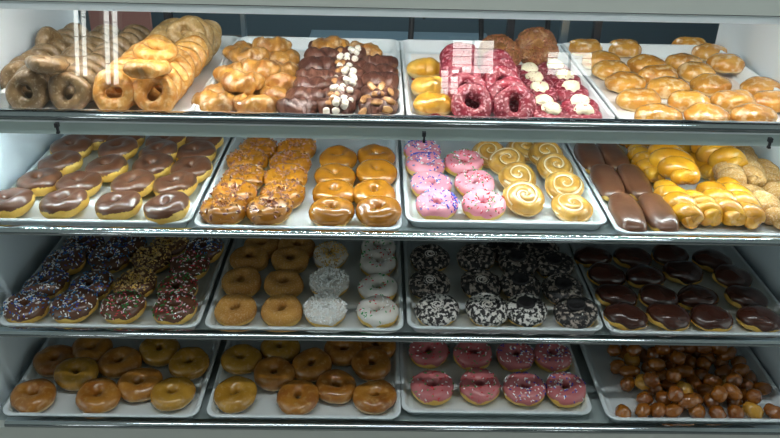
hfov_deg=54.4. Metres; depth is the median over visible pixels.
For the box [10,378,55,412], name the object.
donut
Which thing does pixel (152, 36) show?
donut
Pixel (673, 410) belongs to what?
donut hole
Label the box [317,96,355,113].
donut
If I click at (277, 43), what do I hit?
donut
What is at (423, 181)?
donut
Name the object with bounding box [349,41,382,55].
donut
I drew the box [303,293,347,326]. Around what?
donut
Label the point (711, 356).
donut hole
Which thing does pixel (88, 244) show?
donut
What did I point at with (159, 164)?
donut
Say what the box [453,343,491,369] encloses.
donut
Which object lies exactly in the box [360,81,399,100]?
donut
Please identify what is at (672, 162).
donut
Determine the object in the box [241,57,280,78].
donut
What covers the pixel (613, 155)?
donut
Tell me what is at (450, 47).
donut
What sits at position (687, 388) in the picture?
donut hole
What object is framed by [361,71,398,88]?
donut
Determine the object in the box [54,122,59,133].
glass clip
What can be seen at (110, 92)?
donut
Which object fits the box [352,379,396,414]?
donut
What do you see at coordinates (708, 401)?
donut hole
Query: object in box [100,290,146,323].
donut
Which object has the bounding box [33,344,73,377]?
donut
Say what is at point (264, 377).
donut
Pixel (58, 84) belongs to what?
donut
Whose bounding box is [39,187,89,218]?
donut
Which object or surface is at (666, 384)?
donut hole
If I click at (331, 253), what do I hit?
donut
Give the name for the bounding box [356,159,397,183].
donut
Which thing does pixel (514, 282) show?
donut
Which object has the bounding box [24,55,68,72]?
donut
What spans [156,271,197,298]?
donut
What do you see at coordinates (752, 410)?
donut hole
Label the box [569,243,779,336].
tray
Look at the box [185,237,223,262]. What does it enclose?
donut
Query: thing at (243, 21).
post
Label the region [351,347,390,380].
donut
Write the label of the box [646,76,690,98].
bun
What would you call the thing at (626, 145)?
donut
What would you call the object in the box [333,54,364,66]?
donut
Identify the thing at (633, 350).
donut hole
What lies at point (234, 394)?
donut
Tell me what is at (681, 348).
donut hole
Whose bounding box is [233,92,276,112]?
donut
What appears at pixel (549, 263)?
donut
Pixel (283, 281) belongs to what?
donut
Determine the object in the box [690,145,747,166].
donut
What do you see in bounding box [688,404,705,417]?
donut hole
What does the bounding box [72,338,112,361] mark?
donut
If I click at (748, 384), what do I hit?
donut hole
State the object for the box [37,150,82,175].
donut
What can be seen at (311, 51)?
donut
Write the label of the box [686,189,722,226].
donut
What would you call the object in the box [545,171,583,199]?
roll
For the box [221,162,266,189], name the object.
donut
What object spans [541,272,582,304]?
donut
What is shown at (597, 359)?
tray
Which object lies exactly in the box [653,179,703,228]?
donut
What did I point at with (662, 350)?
donut hole
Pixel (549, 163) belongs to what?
roll
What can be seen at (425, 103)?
roll
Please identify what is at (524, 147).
roll
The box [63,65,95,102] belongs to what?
donut
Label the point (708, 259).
donut
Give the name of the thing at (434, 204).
donut
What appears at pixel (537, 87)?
donut
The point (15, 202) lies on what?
donut
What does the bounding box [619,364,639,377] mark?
donut hole
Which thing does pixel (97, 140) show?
donut
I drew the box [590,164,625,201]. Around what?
donut
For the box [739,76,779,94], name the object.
bun
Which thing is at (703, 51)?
bun
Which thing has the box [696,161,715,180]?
donut
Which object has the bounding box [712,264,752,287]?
donut
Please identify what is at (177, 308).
donut
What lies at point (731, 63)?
bun
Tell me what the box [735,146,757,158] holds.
donut
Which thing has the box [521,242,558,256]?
donut
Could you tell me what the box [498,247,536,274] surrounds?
donut
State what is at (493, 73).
donut
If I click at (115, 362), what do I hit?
donut
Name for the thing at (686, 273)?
donut
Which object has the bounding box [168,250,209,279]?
donut
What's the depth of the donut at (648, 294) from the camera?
1.84 m
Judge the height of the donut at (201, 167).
0.050 m
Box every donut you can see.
[0,60,30,89]
[0,187,34,217]
[1,290,50,322]
[5,69,48,107]
[10,54,30,62]
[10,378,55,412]
[12,65,49,102]
[16,168,62,196]
[21,48,50,55]
[22,267,69,298]
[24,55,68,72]
[31,43,61,55]
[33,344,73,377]
[35,26,63,44]
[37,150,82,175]
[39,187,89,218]
[42,245,86,275]
[48,72,60,77]
[48,72,92,108]
[49,287,98,322]
[50,38,68,50]
[50,134,92,157]
[53,357,98,390]
[55,55,78,72]
[55,171,102,196]
[57,28,82,39]
[61,34,76,45]
[61,44,92,54]
[62,236,104,258]
[63,48,86,58]
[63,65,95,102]
[64,22,88,36]
[69,40,96,50]
[69,269,112,300]
[71,59,104,74]
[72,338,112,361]
[75,377,120,412]
[78,53,109,68]
[79,134,108,150]
[81,36,106,45]
[83,30,110,40]
[85,154,127,182]
[87,243,129,273]
[92,24,120,34]
[92,47,120,62]
[93,69,134,109]
[94,42,124,55]
[95,28,116,37]
[95,190,142,219]
[97,346,141,378]
[98,137,138,159]
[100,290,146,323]
[106,63,136,105]
[106,135,144,146]
[106,236,146,258]
[107,36,131,50]
[107,57,133,92]
[110,169,155,197]
[112,266,156,297]
[116,32,140,44]
[117,367,162,401]
[119,27,145,40]
[119,53,136,58]
[122,49,132,55]
[122,59,171,78]
[123,24,150,36]
[129,243,171,273]
[132,75,177,110]
[132,153,174,178]
[133,38,178,62]
[138,140,177,159]
[139,339,180,366]
[142,34,171,41]
[143,191,189,224]
[145,136,185,147]
[147,29,166,36]
[148,67,182,104]
[150,24,167,32]
[150,237,189,257]
[150,377,195,411]
[151,291,197,324]
[153,171,197,196]
[154,61,189,99]
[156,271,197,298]
[160,18,178,23]
[166,15,204,42]
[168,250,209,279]
[168,347,209,379]
[170,156,212,182]
[174,35,208,64]
[174,54,193,88]
[175,41,206,70]
[175,140,216,161]
[176,45,201,77]
[178,48,194,85]
[181,16,214,46]
[182,31,213,66]
[185,136,223,149]
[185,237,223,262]
[191,89,235,111]
[199,193,247,224]
[203,82,237,94]
[204,19,221,36]
[208,23,220,55]
[209,177,257,202]
[213,38,216,50]
[213,61,242,82]
[214,293,256,325]
[214,376,256,413]
[220,69,264,95]
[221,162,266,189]
[221,267,261,296]
[221,344,262,374]
[222,40,251,60]
[226,147,268,169]
[228,46,270,62]
[229,245,268,271]
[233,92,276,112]
[238,137,277,161]
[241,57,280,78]
[244,238,279,258]
[245,190,292,224]
[252,36,291,51]
[253,85,286,99]
[254,356,294,390]
[259,178,305,208]
[260,340,300,362]
[261,294,302,326]
[263,162,307,186]
[264,72,295,90]
[264,269,303,296]
[269,149,311,171]
[270,48,299,63]
[271,246,308,273]
[274,60,298,75]
[276,96,317,112]
[276,138,316,158]
[276,380,318,414]
[278,239,315,257]
[285,86,325,112]
[292,347,331,381]
[293,75,331,89]
[295,67,334,78]
[298,56,335,68]
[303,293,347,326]
[304,47,338,57]
[308,196,354,225]
[309,266,349,296]
[311,35,349,48]
[312,179,353,202]
[313,241,348,268]
[314,163,355,185]
[315,369,356,403]
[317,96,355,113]
[319,145,357,168]
[324,85,360,104]
[324,341,361,365]
[326,74,362,89]
[329,65,364,76]
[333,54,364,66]
[335,45,366,57]
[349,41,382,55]
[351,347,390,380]
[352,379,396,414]
[353,178,395,203]
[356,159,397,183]
[356,195,401,226]
[356,294,398,327]
[357,143,395,163]
[357,273,397,299]
[358,96,398,114]
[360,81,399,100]
[360,248,396,275]
[360,341,395,357]
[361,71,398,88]
[361,240,395,254]
[362,63,398,74]
[363,54,397,67]
[403,140,441,158]
[405,152,445,175]
[409,268,449,298]
[409,342,449,368]
[409,369,453,405]
[410,169,451,196]
[410,244,449,270]
[413,293,458,325]
[415,189,459,219]
[439,42,479,61]
[439,55,478,77]
[440,48,477,65]
[442,44,455,56]
[442,63,481,90]
[444,72,486,108]
[444,148,483,175]
[451,82,492,116]
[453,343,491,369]
[454,169,494,195]
[456,242,494,270]
[459,367,501,404]
[461,189,505,219]
[461,268,501,297]
[465,292,508,326]
[478,49,513,80]
[479,58,519,78]
[483,65,520,100]
[486,242,522,262]
[488,76,528,111]
[492,85,535,116]
[496,343,534,372]
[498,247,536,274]
[500,269,540,297]
[502,372,546,405]
[506,292,546,326]
[516,62,545,74]
[520,71,553,86]
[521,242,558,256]
[526,81,558,100]
[532,102,569,117]
[533,344,572,372]
[535,94,561,106]
[536,250,574,277]
[539,58,569,72]
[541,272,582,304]
[544,69,580,84]
[545,371,585,407]
[553,80,588,102]
[553,294,597,328]
[561,94,598,110]
[564,102,601,118]
[574,143,604,173]
[574,244,611,267]
[587,262,625,285]
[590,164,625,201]
[595,283,637,305]
[596,143,629,171]
[603,302,647,329]
[608,193,646,234]
[613,247,651,268]
[617,164,652,200]
[619,144,648,148]
[625,264,665,287]
[627,144,665,183]
[638,193,678,231]
[638,284,678,306]
[646,302,690,330]
[647,144,700,184]
[651,244,688,265]
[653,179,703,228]
[662,261,703,285]
[677,284,718,309]
[679,145,697,161]
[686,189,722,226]
[689,303,733,331]
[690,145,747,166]
[692,248,732,272]
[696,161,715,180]
[696,181,746,225]
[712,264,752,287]
[713,162,746,184]
[716,177,765,228]
[724,285,768,307]
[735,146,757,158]
[736,304,779,331]
[742,153,766,186]
[744,184,779,229]
[756,158,779,182]
[761,181,779,200]
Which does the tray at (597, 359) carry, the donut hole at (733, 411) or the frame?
the donut hole at (733, 411)
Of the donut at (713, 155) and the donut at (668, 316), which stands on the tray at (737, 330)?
the donut at (668, 316)
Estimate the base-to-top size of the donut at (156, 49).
0.044 m
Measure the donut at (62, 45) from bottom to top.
0.088 m
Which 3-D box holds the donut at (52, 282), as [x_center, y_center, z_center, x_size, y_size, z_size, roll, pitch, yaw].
[-0.839,0.160,1.847,0.105,0.052,0.108,12,29,19]
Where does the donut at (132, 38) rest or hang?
on the tray at (205, 77)
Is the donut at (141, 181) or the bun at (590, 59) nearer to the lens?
the donut at (141, 181)
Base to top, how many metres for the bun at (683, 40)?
0.045 m
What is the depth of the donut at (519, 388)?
1.82 m
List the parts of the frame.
glass pane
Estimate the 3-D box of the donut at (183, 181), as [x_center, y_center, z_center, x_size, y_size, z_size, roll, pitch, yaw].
[-0.512,-0.079,1.811,0.103,0.049,0.108,3,28,3]
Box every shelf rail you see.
[0,108,779,146]
[0,225,779,245]
[0,327,779,346]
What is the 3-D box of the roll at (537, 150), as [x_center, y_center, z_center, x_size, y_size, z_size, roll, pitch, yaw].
[0.414,-0.172,2.020,0.094,0.057,0.096,5,28,7]
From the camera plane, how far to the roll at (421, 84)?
1.81 m
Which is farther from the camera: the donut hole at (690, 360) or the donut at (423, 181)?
the donut hole at (690, 360)
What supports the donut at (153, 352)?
on the tray at (64, 405)
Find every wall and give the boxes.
[0,9,79,407]
[78,10,719,43]
[715,23,779,390]
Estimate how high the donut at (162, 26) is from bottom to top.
0.098 m
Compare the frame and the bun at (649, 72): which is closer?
the frame
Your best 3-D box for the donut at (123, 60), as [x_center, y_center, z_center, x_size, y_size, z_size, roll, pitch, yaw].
[-0.615,-0.326,1.770,0.095,0.097,0.063,3,28,3]
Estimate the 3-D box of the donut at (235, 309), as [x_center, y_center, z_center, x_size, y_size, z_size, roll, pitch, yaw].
[-0.361,0.214,1.778,0.097,0.048,0.102,13,30,20]
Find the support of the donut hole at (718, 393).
on the donut hole at (708, 401)
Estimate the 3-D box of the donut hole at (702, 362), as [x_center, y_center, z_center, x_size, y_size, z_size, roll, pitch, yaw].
[0.802,0.371,1.945,0.036,0.038,0.043,2,28,1]
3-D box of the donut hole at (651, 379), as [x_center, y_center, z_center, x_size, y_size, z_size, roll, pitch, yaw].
[0.633,0.391,1.842,0.039,0.040,0.037,2,28,1]
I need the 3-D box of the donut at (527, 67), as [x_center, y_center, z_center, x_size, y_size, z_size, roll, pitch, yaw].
[0.362,-0.385,1.984,0.086,0.048,0.100,-23,36,-38]
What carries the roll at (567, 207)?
on the tray at (546, 219)
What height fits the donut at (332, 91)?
0.060 m
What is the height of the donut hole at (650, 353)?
0.036 m
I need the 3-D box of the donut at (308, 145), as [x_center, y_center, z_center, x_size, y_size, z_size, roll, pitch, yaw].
[-0.247,-0.186,2.009,0.107,0.059,0.104,-3,28,-8]
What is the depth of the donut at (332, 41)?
2.01 m
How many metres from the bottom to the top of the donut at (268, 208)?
0.058 m
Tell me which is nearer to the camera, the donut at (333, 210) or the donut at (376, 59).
the donut at (333, 210)
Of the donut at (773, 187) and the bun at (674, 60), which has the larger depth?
the bun at (674, 60)
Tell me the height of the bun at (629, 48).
0.049 m
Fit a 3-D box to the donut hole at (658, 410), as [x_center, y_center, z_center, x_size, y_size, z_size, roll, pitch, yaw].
[0.636,0.455,1.804,0.039,0.040,0.040,15,30,23]
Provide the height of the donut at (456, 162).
0.055 m
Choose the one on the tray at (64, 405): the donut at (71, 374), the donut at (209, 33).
the donut at (71, 374)
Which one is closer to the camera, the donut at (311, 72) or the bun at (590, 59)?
the donut at (311, 72)
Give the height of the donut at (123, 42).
0.094 m
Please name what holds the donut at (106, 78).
on the tray at (205, 77)
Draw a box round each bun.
[568,39,602,56]
[581,50,620,69]
[591,60,630,79]
[604,71,646,92]
[608,39,641,57]
[615,88,661,111]
[627,54,665,73]
[634,103,682,119]
[638,64,677,84]
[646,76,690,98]
[665,53,702,70]
[667,89,710,112]
[671,36,706,44]
[677,61,715,81]
[683,102,730,120]
[689,73,731,95]
[691,43,726,61]
[706,53,745,73]
[710,89,755,111]
[730,103,777,121]
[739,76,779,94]
[753,90,779,112]
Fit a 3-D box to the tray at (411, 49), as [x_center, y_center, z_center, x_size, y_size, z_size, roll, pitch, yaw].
[0.264,-0.354,1.948,0.462,0.038,0.655,1,28,-1]
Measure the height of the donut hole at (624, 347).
0.041 m
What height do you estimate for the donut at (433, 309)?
0.054 m
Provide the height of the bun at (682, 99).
0.048 m
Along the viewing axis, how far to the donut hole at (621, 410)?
1.78 m
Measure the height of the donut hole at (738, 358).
0.038 m
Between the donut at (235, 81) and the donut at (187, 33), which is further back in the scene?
the donut at (187, 33)
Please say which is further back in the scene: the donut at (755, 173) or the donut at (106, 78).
the donut at (755, 173)
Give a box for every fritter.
[478,34,522,64]
[515,27,558,65]
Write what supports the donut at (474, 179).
on the tray at (546, 219)
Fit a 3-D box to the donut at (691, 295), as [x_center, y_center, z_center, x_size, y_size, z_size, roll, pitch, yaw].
[0.756,0.193,1.871,0.103,0.048,0.078,0,28,-3]
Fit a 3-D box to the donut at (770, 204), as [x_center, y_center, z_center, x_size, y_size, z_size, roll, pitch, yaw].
[0.876,-0.032,1.788,0.068,0.065,0.175,-3,28,-9]
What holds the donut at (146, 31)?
on the tray at (205, 77)
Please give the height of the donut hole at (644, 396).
0.038 m
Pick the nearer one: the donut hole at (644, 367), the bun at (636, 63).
the donut hole at (644, 367)
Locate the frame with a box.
[0,0,779,24]
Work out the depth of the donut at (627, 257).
2.01 m
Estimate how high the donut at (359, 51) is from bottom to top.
0.064 m
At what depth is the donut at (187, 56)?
1.84 m
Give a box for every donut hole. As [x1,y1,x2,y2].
[607,345,621,356]
[609,359,624,373]
[615,404,630,416]
[618,345,627,358]
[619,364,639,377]
[619,376,634,391]
[623,353,639,366]
[626,345,642,356]
[634,374,648,390]
[634,402,651,416]
[636,391,653,405]
[639,346,648,362]
[641,361,654,373]
[642,371,659,387]
[646,346,660,358]
[647,383,662,396]
[648,357,665,371]
[651,402,665,417]
[654,390,670,404]
[655,345,670,355]
[655,369,666,382]
[661,379,676,391]
[665,359,675,369]
[665,368,681,383]
[665,402,683,417]
[667,386,683,401]
[668,350,685,365]
[670,345,684,352]
[674,364,695,377]
[676,381,693,393]
[677,393,699,408]
[683,345,695,353]
[685,355,696,368]
[686,374,701,389]
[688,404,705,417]
[693,392,703,404]
[695,346,711,354]
[695,369,708,382]
[696,356,710,370]
[696,383,712,396]
[700,352,716,363]
[702,374,722,386]
[703,393,719,407]
[708,405,726,417]
[710,385,727,402]
[712,346,727,354]
[713,355,729,368]
[714,364,731,377]
[718,346,736,360]
[722,383,742,399]
[725,371,742,386]
[726,397,742,405]
[727,404,744,417]
[730,355,746,365]
[731,363,749,377]
[738,378,753,389]
[740,388,747,402]
[742,401,763,418]
[744,370,757,382]
[745,388,762,403]
[753,381,772,395]
[763,403,779,418]
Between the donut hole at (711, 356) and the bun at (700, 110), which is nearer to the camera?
the bun at (700, 110)
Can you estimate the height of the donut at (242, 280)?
0.049 m
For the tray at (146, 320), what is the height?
0.024 m
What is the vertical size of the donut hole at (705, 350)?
0.035 m
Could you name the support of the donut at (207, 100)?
on the tray at (390, 47)
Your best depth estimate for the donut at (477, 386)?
1.83 m
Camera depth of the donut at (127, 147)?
1.96 m
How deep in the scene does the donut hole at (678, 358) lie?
1.92 m
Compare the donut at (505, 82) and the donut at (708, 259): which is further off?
the donut at (708, 259)
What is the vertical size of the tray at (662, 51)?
0.038 m
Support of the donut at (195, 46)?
on the tray at (205, 77)
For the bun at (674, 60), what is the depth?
2.09 m
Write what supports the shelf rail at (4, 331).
attached to the wall at (21, 256)
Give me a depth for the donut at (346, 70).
1.82 m
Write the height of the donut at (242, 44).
0.052 m
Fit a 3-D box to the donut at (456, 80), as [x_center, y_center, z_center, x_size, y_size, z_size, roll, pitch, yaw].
[0.173,-0.291,1.748,0.099,0.086,0.072,9,29,15]
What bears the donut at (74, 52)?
on the tray at (205, 77)
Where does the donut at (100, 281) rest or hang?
on the tray at (146, 320)
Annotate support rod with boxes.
[408,17,414,38]
[479,19,483,40]
[545,20,550,30]
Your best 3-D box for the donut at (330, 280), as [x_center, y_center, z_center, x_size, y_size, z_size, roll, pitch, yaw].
[-0.151,0.159,1.883,0.102,0.056,0.100,2,28,1]
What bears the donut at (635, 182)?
on the tray at (764, 230)
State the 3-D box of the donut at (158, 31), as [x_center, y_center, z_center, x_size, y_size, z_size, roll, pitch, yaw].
[-0.609,-0.450,2.008,0.095,0.098,0.061,2,28,2]
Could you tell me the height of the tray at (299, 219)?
0.024 m
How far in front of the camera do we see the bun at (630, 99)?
1.80 m
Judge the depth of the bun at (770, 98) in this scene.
1.81 m
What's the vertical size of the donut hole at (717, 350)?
0.041 m
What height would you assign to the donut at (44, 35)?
0.089 m
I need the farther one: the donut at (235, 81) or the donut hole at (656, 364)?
the donut hole at (656, 364)
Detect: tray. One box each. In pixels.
[0,36,239,110]
[0,134,230,227]
[0,235,230,329]
[3,337,220,418]
[193,36,403,114]
[194,137,401,230]
[205,238,402,331]
[207,340,400,420]
[399,342,591,416]
[400,39,614,118]
[401,140,606,229]
[403,241,602,334]
[561,43,779,121]
[566,143,779,236]
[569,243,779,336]
[579,344,779,424]
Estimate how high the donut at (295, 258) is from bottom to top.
0.047 m
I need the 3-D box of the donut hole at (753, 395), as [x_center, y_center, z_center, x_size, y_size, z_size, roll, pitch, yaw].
[0.872,0.425,1.823,0.039,0.036,0.038,2,28,0]
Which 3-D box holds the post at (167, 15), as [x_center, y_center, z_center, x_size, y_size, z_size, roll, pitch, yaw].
[-0.679,-0.156,2.528,0.022,1.610,0.024,1,28,-1]
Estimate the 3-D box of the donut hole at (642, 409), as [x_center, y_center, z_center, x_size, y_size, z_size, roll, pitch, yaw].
[0.600,0.455,1.802,0.039,0.036,0.042,8,28,12]
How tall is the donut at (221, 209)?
0.055 m
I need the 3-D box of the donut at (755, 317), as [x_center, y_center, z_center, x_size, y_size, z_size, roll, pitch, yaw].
[0.874,0.234,1.797,0.102,0.048,0.079,15,31,24]
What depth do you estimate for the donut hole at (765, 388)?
1.87 m
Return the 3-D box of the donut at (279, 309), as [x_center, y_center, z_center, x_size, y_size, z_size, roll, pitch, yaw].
[-0.254,0.215,1.783,0.097,0.048,0.102,-7,29,-16]
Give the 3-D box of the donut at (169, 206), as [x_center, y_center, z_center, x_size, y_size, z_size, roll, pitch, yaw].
[-0.498,-0.025,1.697,0.102,0.052,0.108,-7,29,-15]
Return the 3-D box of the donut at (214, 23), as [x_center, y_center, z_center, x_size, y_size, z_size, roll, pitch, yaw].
[-0.522,-0.508,2.127,0.101,0.092,0.064,-1,28,-4]
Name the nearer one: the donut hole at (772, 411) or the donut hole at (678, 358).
the donut hole at (772, 411)
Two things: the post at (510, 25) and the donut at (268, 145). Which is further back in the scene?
the post at (510, 25)
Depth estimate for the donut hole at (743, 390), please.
1.84 m
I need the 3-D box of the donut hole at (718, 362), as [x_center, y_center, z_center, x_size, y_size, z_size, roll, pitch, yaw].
[0.859,0.373,1.970,0.038,0.042,0.040,17,31,26]
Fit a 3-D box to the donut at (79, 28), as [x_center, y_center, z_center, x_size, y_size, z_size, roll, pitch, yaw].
[-0.861,-0.488,2.080,0.090,0.094,0.052,0,28,-2]
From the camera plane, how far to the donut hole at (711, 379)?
1.87 m
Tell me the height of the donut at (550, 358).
0.051 m
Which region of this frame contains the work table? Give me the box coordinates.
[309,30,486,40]
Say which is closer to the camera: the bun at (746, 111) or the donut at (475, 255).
the bun at (746, 111)
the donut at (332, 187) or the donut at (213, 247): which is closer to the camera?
the donut at (332, 187)
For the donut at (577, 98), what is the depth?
1.74 m
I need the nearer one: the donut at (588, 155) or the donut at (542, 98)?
the donut at (542, 98)
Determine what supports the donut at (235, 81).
on the donut at (218, 88)
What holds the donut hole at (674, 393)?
on the donut hole at (673, 410)
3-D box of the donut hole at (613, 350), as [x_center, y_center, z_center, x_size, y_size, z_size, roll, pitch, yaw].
[0.586,0.342,1.984,0.039,0.038,0.039,-3,28,-8]
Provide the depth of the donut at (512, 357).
1.94 m
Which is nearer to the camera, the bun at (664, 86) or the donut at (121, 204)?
the donut at (121, 204)
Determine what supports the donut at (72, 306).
on the tray at (146, 320)
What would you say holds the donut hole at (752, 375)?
on the tray at (597, 359)
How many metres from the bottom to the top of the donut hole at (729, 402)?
0.042 m
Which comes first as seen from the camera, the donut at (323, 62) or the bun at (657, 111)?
the bun at (657, 111)
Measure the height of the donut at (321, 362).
0.045 m
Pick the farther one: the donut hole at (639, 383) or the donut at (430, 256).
the donut at (430, 256)
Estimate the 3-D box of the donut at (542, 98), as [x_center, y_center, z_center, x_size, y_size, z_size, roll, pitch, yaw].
[0.352,-0.264,1.751,0.100,0.048,0.086,21,34,33]
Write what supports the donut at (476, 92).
on the tray at (411, 49)
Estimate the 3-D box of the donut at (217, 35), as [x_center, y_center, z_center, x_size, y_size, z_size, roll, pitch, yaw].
[-0.516,-0.491,2.088,0.102,0.090,0.063,-6,29,-13]
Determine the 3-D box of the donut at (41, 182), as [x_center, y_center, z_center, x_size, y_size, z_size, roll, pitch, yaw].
[-0.837,-0.088,1.814,0.103,0.047,0.108,8,28,12]
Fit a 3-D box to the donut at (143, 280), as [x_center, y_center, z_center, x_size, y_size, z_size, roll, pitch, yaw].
[-0.619,0.159,1.850,0.109,0.058,0.106,22,34,33]
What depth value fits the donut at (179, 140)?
2.01 m
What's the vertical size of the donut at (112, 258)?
0.051 m
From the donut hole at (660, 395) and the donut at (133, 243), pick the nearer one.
the donut hole at (660, 395)
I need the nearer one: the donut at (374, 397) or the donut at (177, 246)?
the donut at (374, 397)
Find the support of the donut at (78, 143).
on the tray at (86, 217)
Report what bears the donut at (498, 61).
on the tray at (411, 49)
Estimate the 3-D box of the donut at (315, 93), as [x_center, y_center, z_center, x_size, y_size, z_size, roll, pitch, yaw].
[-0.193,-0.268,1.716,0.098,0.058,0.066,6,28,8]
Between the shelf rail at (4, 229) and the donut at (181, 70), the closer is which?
the shelf rail at (4, 229)
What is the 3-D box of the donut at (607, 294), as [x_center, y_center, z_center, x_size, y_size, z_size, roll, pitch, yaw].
[0.555,0.189,1.862,0.098,0.046,0.083,22,34,33]
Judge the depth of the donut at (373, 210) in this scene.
1.68 m
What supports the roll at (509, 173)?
on the tray at (546, 219)
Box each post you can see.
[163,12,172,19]
[240,14,246,36]
[505,19,514,39]
[558,20,569,43]
[591,21,602,41]
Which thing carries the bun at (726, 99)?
in the tray at (662, 51)
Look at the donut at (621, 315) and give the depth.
1.77 m
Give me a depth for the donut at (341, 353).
1.95 m
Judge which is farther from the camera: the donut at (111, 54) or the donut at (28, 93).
the donut at (111, 54)
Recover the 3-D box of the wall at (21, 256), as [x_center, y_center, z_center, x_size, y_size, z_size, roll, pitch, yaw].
[-0.930,-0.079,1.950,0.030,1.220,0.970,1,28,-1]
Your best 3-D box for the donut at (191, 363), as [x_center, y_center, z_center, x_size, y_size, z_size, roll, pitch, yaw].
[-0.505,0.363,1.911,0.104,0.045,0.106,17,32,27]
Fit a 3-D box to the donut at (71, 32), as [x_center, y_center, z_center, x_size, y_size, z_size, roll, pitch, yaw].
[-0.858,-0.464,2.034,0.097,0.089,0.054,4,28,5]
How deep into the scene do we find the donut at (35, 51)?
1.84 m
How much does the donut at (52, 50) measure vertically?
0.090 m
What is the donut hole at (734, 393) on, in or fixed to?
on the donut hole at (729, 402)
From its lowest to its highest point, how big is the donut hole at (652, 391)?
0.038 m
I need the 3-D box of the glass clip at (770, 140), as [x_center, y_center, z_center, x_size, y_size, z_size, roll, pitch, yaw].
[0.818,-0.164,1.638,0.008,0.023,0.010,1,28,-1]
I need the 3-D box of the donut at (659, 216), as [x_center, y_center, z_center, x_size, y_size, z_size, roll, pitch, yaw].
[0.616,-0.012,1.743,0.074,0.043,0.164,4,28,5]
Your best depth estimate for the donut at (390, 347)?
1.97 m
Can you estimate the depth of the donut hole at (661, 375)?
1.90 m
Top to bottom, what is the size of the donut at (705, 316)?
0.049 m
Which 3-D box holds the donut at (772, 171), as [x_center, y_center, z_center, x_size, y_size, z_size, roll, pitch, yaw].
[0.953,-0.112,1.926,0.068,0.065,0.128,3,28,3]
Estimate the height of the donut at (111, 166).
0.051 m
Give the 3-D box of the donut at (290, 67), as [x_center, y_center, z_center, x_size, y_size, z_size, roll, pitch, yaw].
[-0.270,-0.372,1.901,0.093,0.052,0.072,-19,34,-33]
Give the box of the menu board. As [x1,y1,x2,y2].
[88,11,152,30]
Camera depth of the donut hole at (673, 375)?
1.85 m
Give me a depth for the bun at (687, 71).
2.01 m
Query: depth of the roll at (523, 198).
1.76 m
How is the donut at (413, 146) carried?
on the tray at (546, 219)
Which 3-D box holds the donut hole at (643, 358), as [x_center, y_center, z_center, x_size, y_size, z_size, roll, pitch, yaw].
[0.663,0.356,1.992,0.035,0.037,0.050,-10,30,-20]
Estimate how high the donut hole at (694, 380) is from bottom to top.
0.036 m
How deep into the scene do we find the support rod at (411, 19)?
2.58 m
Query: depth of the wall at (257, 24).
4.64 m
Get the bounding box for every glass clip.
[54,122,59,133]
[422,131,425,142]
[766,137,773,148]
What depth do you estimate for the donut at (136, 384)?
1.82 m
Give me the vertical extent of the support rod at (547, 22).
1.490 m
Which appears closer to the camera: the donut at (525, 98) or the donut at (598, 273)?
the donut at (525, 98)
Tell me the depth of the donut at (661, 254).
2.03 m
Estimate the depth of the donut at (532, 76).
1.90 m
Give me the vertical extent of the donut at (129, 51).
0.095 m
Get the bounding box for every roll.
[406,57,439,79]
[411,76,443,96]
[413,91,451,115]
[472,141,503,168]
[488,147,525,174]
[498,162,535,188]
[502,181,544,216]
[506,142,536,163]
[528,142,562,165]
[536,153,572,179]
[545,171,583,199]
[551,193,592,221]
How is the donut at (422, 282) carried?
on the tray at (463, 323)
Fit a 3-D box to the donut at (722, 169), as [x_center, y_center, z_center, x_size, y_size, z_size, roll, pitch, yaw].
[0.843,-0.107,1.886,0.068,0.065,0.108,0,28,-2]
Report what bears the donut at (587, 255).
on the tray at (737, 330)
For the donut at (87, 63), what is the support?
on the tray at (205, 77)
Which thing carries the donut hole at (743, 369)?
on the donut hole at (752, 375)
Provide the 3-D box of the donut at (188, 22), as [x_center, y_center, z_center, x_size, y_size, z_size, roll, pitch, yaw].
[-0.539,-0.490,2.005,0.100,0.082,0.074,-12,31,-24]
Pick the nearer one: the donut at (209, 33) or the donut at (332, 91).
the donut at (332, 91)
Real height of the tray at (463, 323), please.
0.024 m
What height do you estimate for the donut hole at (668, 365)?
0.039 m
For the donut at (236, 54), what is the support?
on the tray at (390, 47)
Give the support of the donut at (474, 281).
on the tray at (463, 323)
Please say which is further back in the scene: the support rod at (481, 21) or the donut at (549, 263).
the support rod at (481, 21)
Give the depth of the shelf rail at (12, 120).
1.63 m
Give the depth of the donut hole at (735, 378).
1.85 m
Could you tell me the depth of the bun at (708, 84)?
1.91 m
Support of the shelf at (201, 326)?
attached to the wall at (21, 256)
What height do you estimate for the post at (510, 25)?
1.610 m
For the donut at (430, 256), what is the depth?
1.98 m

